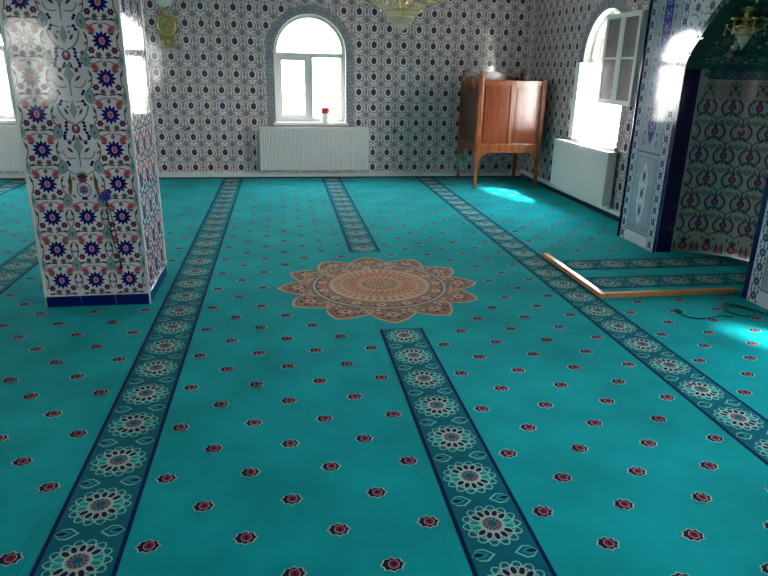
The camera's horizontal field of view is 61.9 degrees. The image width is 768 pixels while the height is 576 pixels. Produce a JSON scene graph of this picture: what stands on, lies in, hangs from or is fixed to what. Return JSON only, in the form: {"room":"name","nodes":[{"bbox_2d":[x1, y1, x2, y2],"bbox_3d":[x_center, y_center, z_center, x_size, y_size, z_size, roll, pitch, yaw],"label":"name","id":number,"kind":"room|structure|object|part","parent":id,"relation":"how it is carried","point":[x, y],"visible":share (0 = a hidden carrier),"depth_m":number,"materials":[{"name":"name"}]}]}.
{"room":"mosque","nodes":[
{"label":"mosque","id":0,"kind":"room"},
{"bbox_2d":[0,0,536,174],"bbox_3d":[-2.450,-2.992,8.278,9.050,3.100,0.254,-2,19,-9],"label":"wall","id":1,"kind":"structure","parent":0,"point":[217,81],"depth_m":8.51,"materials":[{"name":"tile"}]},
{"bbox_2d":[0,45,15,122],"bbox_3d":[-5.118,-2.754,7.869,1.000,1.390,0.215,-2,19,-9],"label":"window","id":2,"kind":"structure","parent":1,"relation":"in","point":[3,118],"depth_m":8.06,"materials":[{"name":"white plastic"}]},
{"bbox_3d":[-5.129,-2.793,7.937,0.940,1.360,0.060,-2,19,-9],"label":"frame","id":3,"kind":"part","parent":2,"relation":"part of","materials":[{"name":"white plastic"}]},
{"bbox_3d":[-5.127,-2.103,8.062,1.000,0.034,0.155,-2,19,-9],"label":"sill","id":4,"kind":"part","parent":2,"relation":"part of","materials":[{"name":"white plastic"}]},
{"bbox_2d":[0,125,23,171],"bbox_3d":[-5.346,-1.746,8.038,1.554,0.594,0.078,-2,19,-9],"label":"radiator","id":5,"kind":"object","parent":1,"relation":"attached to","point":[10,151],"visible":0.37,"depth_m":8.10,"materials":[{"name":"metal"}]},
{"bbox_2d":[154,0,173,7],"bbox_3d":[-2.678,-3.584,7.762,0.250,0.337,0.265,-2,19,-9],"label":"wall lamp","id":6,"kind":"object","parent":1,"relation":"attached to","point":[162,3],"visible":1,"depth_m":7.73,"materials":[{"name":"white glass"}]},
{"bbox_2d":[157,8,176,47],"bbox_3d":[-2.708,-3.243,7.992,0.240,0.467,0.042,-2,19,-9],"label":"wall clock","id":7,"kind":"object","parent":1,"relation":"attached to","point":[167,26],"visible":0.99,"depth_m":7.99,"materials":[{"name":"gold metal"}]},
{"bbox_2d":[0,172,519,179],"bbox_3d":[-2.474,-1.506,8.642,9.020,0.072,0.030,-2,19,-9],"label":"baseboard","id":8,"kind":"structure","parent":1,"relation":"attached to","point":[489,174],"depth_m":8.86,"materials":[{"name":"white ceramic"}]},
{"bbox_2d":[0,171,519,173],"bbox_3d":[-2.453,-1.551,8.593,8.950,0.018,0.018,-2,19,-9],"label":"trim","id":9,"kind":"structure","parent":1,"relation":"attached to","point":[291,171],"depth_m":8.84,"materials":[{"name":"white ceramic"}]},
{"bbox_2d":[274,14,347,125],"bbox_3d":[-0.983,-2.885,8.502,1.000,1.390,0.215,-2,19,-9],"label":"window","id":10,"kind":"structure","parent":1,"relation":"in","point":[307,118],"depth_m":8.57,"materials":[{"name":"white plastic"}]},
{"bbox_3d":[-1.216,-2.688,8.594,0.405,0.800,0.050,-2,19,-9],"label":"sash","id":11,"kind":"part","parent":10,"relation":"part of","materials":[{"name":"white plastic"}]},
{"bbox_3d":[-0.992,-2.234,8.694,1.000,0.034,0.155,-2,19,-9],"label":"sill","id":12,"kind":"part","parent":10,"relation":"part of","materials":[{"name":"white plastic"}]},
{"bbox_2d":[321,107,329,122],"bbox_3d":[-0.797,-2.350,8.688,0.116,0.194,0.116,-2,19,-9],"label":"tin","id":13,"kind":"object","parent":10,"relation":"on","point":[325,111],"visible":1,"depth_m":8.65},
{"bbox_3d":[-0.796,-2.406,8.669,0.116,0.076,0.116,-2,19,-9],"label":"lid","id":14,"kind":"part","parent":13,"relation":"part of","materials":[{"name":"red plastic"}]},
{"bbox_3d":[-0.776,-2.702,8.661,0.405,0.800,0.050,-2,19,-9],"label":"sash","id":15,"kind":"part","parent":10,"relation":"part of","materials":[{"name":"white plastic"}]},
{"bbox_2d":[255,126,369,171],"bbox_3d":[-0.954,-1.885,8.711,1.554,0.594,0.078,-2,19,-9],"label":"radiator","id":16,"kind":"object","parent":1,"relation":"attached to","point":[281,148],"visible":1,"depth_m":8.67,"materials":[{"name":"metal"}]},
{"bbox_2d":[259,126,367,127],"bbox_3d":[-0.938,-2.162,8.620,1.470,0.012,0.074,-2,19,-9],"label":"grille","id":17,"kind":"object","parent":16,"relation":"attached to","point":[259,126],"depth_m":8.57,"materials":[{"name":"metal"}]},
{"bbox_2d":[522,0,649,210],"bbox_3d":[3.091,-1.129,3.195,0.254,3.100,12.150,-2,19,-9],"label":"wall","id":18,"kind":"structure","parent":0,"point":[565,32],"depth_m":7.77,"materials":[{"name":"tile"}]},
{"bbox_2d":[520,170,619,221],"bbox_3d":[2.259,-1.106,7.710,0.034,0.110,3.480,-2,19,-9],"label":"baseboard","id":19,"kind":"structure","parent":18,"relation":"attached to","point":[611,213],"depth_m":7.62,"materials":[{"name":"white ceramic"}]},
{"bbox_2d":[550,138,616,208],"bbox_3d":[2.244,-1.344,7.337,0.098,0.589,1.464,-2,19,-9],"label":"radiator","id":20,"kind":"object","parent":18,"relation":"attached to","point":[585,171],"visible":1,"depth_m":7.12,"materials":[{"name":"metal"}]},
{"bbox_2d":[555,138,613,152],"bbox_3d":[2.254,-1.613,7.233,0.094,0.012,1.380,-2,19,-9],"label":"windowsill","id":21,"kind":"structure","parent":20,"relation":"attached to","point":[562,141],"depth_m":7.20,"materials":[{"name":"metal"}]},
{"bbox_2d":[568,9,620,150],"bbox_3d":[2.294,-2.261,6.918,0.412,1.410,1.060,-2,19,-9],"label":"window","id":22,"kind":"structure","parent":18,"relation":"in","point":[580,103],"depth_m":7.21,"materials":[{"name":"white paint"}]},
{"bbox_3d":[2.235,-2.128,7.251,0.050,0.790,0.455,14,23,34],"label":"sash","id":23,"kind":"part","parent":22,"relation":"part of","materials":[{"name":"white plastic"}]},
{"bbox_3d":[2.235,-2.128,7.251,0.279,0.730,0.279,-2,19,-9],"label":"pane","id":24,"kind":"part","parent":22,"relation":"part of","materials":[{"name":"clear glass"}]},
{"bbox_3d":[2.368,-1.613,7.155,0.115,0.034,1.060,-2,19,-9],"label":"sill","id":25,"kind":"part","parent":22,"relation":"part of","materials":[{"name":"white plastic"}]},
{"bbox_3d":[2.477,-2.666,6.808,0.001,0.455,0.910,-2,19,-9],"label":"arched pane","id":26,"kind":"part","parent":22,"relation":"part of","materials":[{"name":"glass"}]},
{"bbox_2d":[597,9,648,106],"bbox_3d":[2.379,-2.299,6.442,0.099,0.875,0.690,-2,19,-9],"label":"sash","id":27,"kind":"object","parent":22,"relation":"attached to","point":[625,32],"visible":0.98,"depth_m":6.36,"materials":[{"name":"white plastic"}]},
{"bbox_3d":[2.339,-2.355,6.602,0.020,0.875,0.344,-2,19,-9],"label":"glazed door","id":28,"kind":"part","parent":27,"relation":"part of","materials":[{"name":"white plastic"}]},
{"bbox_3d":[2.338,-2.355,6.602,0.006,0.779,0.248,-2,19,-9],"label":"pane","id":29,"kind":"part","parent":27,"relation":"part of","materials":[{"name":"clear glass"}]},
{"bbox_3d":[2.391,-2.243,6.279,0.006,0.779,0.248,-2,19,-9],"label":"pane","id":30,"kind":"part","parent":27,"relation":"part of","materials":[{"name":"clear glass"}]},
{"bbox_3d":[2.392,-2.243,6.279,0.020,0.875,0.344,-2,19,-9],"label":"glazed door","id":31,"kind":"part","parent":27,"relation":"part of","materials":[{"name":"white plastic"}]},
{"bbox_2d":[617,0,767,309],"bbox_3d":[2.771,-1.564,4.566,0.706,3.021,2.342,-2,19,-9],"label":"niche","id":32,"kind":"object","parent":18,"relation":"attached to","point":[696,177],"visible":0.99,"depth_m":5.20,"materials":[{"name":"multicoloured tile"}]},
{"bbox_2d":[724,6,767,49],"bbox_3d":[2.636,-1.891,4.671,0.316,0.296,0.322,-2,19,-9],"label":"chandelier","id":33,"kind":"object","parent":32,"relation":"hanging from","point":[743,32],"visible":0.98,"depth_m":4.62,"materials":[{"name":"glass"}]},
{"bbox_3d":[2.639,-2.012,4.630,0.120,0.040,0.120,-2,19,-9],"label":"hanging rod","id":34,"kind":"part","parent":33,"relation":"part of","materials":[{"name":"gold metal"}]},
{"bbox_3d":[-1.469,-2.505,1.969,9.550,0.120,12.650,-2,19,-9],"label":"ceiling","id":35,"kind":"structure","parent":0,"visible":0},
{"bbox_2d":[360,0,449,32],"bbox_3d":[0.156,-2.803,5.212,0.947,1.360,0.947,-2,19,-9],"label":"chandelier","id":36,"kind":"object","parent":35,"relation":"hanging from","point":[401,22],"visible":1,"depth_m":5.33,"materials":[{"name":"glass"}]},
{"bbox_3d":[-1.533,0.559,3.022,9.550,0.138,12.650,-2,19,-9],"label":"floor","id":37,"kind":"structure","parent":0,"visible":0},
{"bbox_2d":[0,177,767,575],"bbox_3d":[-1.529,0.484,2.983,9.040,0.029,12.115,-2,19,-9],"label":"carpet","id":38,"kind":"object","parent":37,"relation":"on","point":[321,376],"visible":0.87,"depth_m":2.94,"materials":[{"name":"carpet"}]},
{"bbox_2d":[0,0,167,306],"bbox_3d":[-1.825,-1.460,3.859,0.631,3.100,0.658,-2,19,-9],"label":"tiled pillar","id":39,"kind":"structure","parent":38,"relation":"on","point":[78,72],"depth_m":3.77,"materials":[{"name":"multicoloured tile"}]},
{"bbox_3d":[-2.080,-1.346,3.512,0.014,3.100,0.014,-2,19,-9],"label":"corner trim","id":40,"kind":"part","parent":39,"relation":"part of","materials":[{"name":"white tile"}]},
{"bbox_2d":[100,191,122,268],"bbox_3d":[-1.664,-0.351,3.909,0.083,0.488,0.044,-2,19,-9],"label":"string","id":41,"kind":"object","parent":39,"relation":"hanging from","point":[103,194],"visible":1,"depth_m":3.88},
{"bbox_3d":[-1.471,-1.365,3.605,0.014,3.100,0.014,-2,19,-9],"label":"corner trim","id":42,"kind":"part","parent":39,"relation":"part of","materials":[{"name":"white tile"}]},
{"bbox_3d":[-1.569,-1.574,4.206,0.014,3.100,0.014,-2,19,-9],"label":"corner trim","id":43,"kind":"part","parent":39,"relation":"part of","materials":[{"name":"tile"}]},
{"bbox_2d":[457,69,546,188],"bbox_3d":[1.529,-2.126,8.516,0.870,1.463,0.870,-2,19,-9],"label":"cabinet","id":44,"kind":"object","parent":38,"relation":"on","point":[499,112],"visible":1,"depth_m":8.13,"materials":[{"name":"brown wood"}]},
{"bbox_3d":[1.062,-2.208,8.848,0.054,1.384,0.054,-2,19,-9],"label":"corner post","id":45,"kind":"part","parent":44,"relation":"part of","materials":[{"name":"brown wood"}]},
{"bbox_3d":[1.119,-1.910,8.524,0.030,0.115,0.766,-2,19,-9],"label":"rail","id":46,"kind":"part","parent":44,"relation":"part of","materials":[{"name":"brown wood"}]},
{"bbox_3d":[1.133,-2.267,8.402,0.010,0.650,0.766,-2,19,-9],"label":"panel","id":47,"kind":"part","parent":44,"relation":"part of","materials":[{"name":"brown wood"}]},
{"bbox_3d":[1.141,-2.685,8.258,0.032,0.106,0.835,-2,19,-9],"label":"curved arm","id":48,"kind":"part","parent":44,"relation":"part of","materials":[{"name":"brown wood"}]},
{"bbox_3d":[1.187,-1.943,8.086,0.054,1.384,0.054,-2,19,-9],"label":"corner post","id":49,"kind":"part","parent":44,"relation":"part of","materials":[{"name":"brown wood"}]},
{"bbox_3d":[1.396,-2.174,8.042,0.363,0.720,0.016,-2,19,-9],"label":"panel","id":50,"kind":"part","parent":44,"relation":"part of","materials":[{"name":"brown wood"}]},
{"bbox_3d":[1.587,-1.790,8.203,0.766,0.115,0.030,-2,19,-9],"label":"rail","id":51,"kind":"part","parent":44,"relation":"part of","materials":[{"name":"brown wood"}]},
{"bbox_3d":[1.603,-2.544,7.944,0.766,0.060,0.030,-2,19,-9],"label":"rail","id":52,"kind":"part","parent":44,"relation":"part of","materials":[{"name":"brown wood"}]},
{"bbox_3d":[1.868,-2.221,8.976,0.054,1.359,0.054,-2,19,-9],"label":"corner post","id":53,"kind":"part","parent":44,"relation":"part of","materials":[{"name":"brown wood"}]},
{"bbox_3d":[1.797,-2.187,8.103,0.358,0.720,0.016,-2,19,-9],"label":"panel","id":54,"kind":"part","parent":44,"relation":"part of","materials":[{"name":"brown wood"}]},
{"bbox_3d":[1.993,-1.957,8.214,0.054,1.359,0.054,-2,19,-9],"label":"corner post","id":55,"kind":"part","parent":44,"relation":"part of","materials":[{"name":"brown wood"}]},
{"bbox_2d":[543,253,737,297],"bbox_3d":[1.911,-0.127,4.925,1.037,0.033,1.028,-2,19,-9],"label":"edging","id":56,"kind":"object","parent":38,"relation":"on","point":[557,263],"visible":1,"depth_m":4.48,"materials":[{"name":"brown wood"}]},
{"bbox_2d":[551,252,748,295],"bbox_3d":[2.265,-0.124,4.956,1.653,0.021,1.080,-2,19,-9],"label":"mat","id":57,"kind":"object","parent":38,"relation":"on","point":[656,270],"visible":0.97,"depth_m":4.97,"materials":[{"name":"teal carpet"}]},
{"bbox_2d":[674,303,767,318],"bbox_3d":[2.203,0.173,4.086,0.609,0.018,0.406,-2,19,-9],"label":"cable","id":58,"kind":"object","parent":38,"relation":"on","point":[736,305],"visible":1,"depth_m":4.13,"materials":[{"name":"black rubber"}]},
{"label":"outside","id":59,"kind":"structure","parent":0,"visible":0},
{"bbox_2d":[0,91,620,140],"bbox_3d":[-0.802,0.119,5.266,60.000,0.440,70.000,-2,19,-9],"label":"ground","id":60,"kind":"structure","parent":59,"point":[608,116],"depth_m":25.80,"materials":[{"name":"white"}]},
{"bbox_2d":[314,92,339,117],"bbox_3d":[-0.563,-3.021,11.918,1.550,1.199,1.522,-2,19,-9],"label":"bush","id":61,"kind":"object","parent":60,"relation":"on","point":[330,105],"visible":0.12,"depth_m":11.74,"materials":[{"name":"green plant"}]}
]}

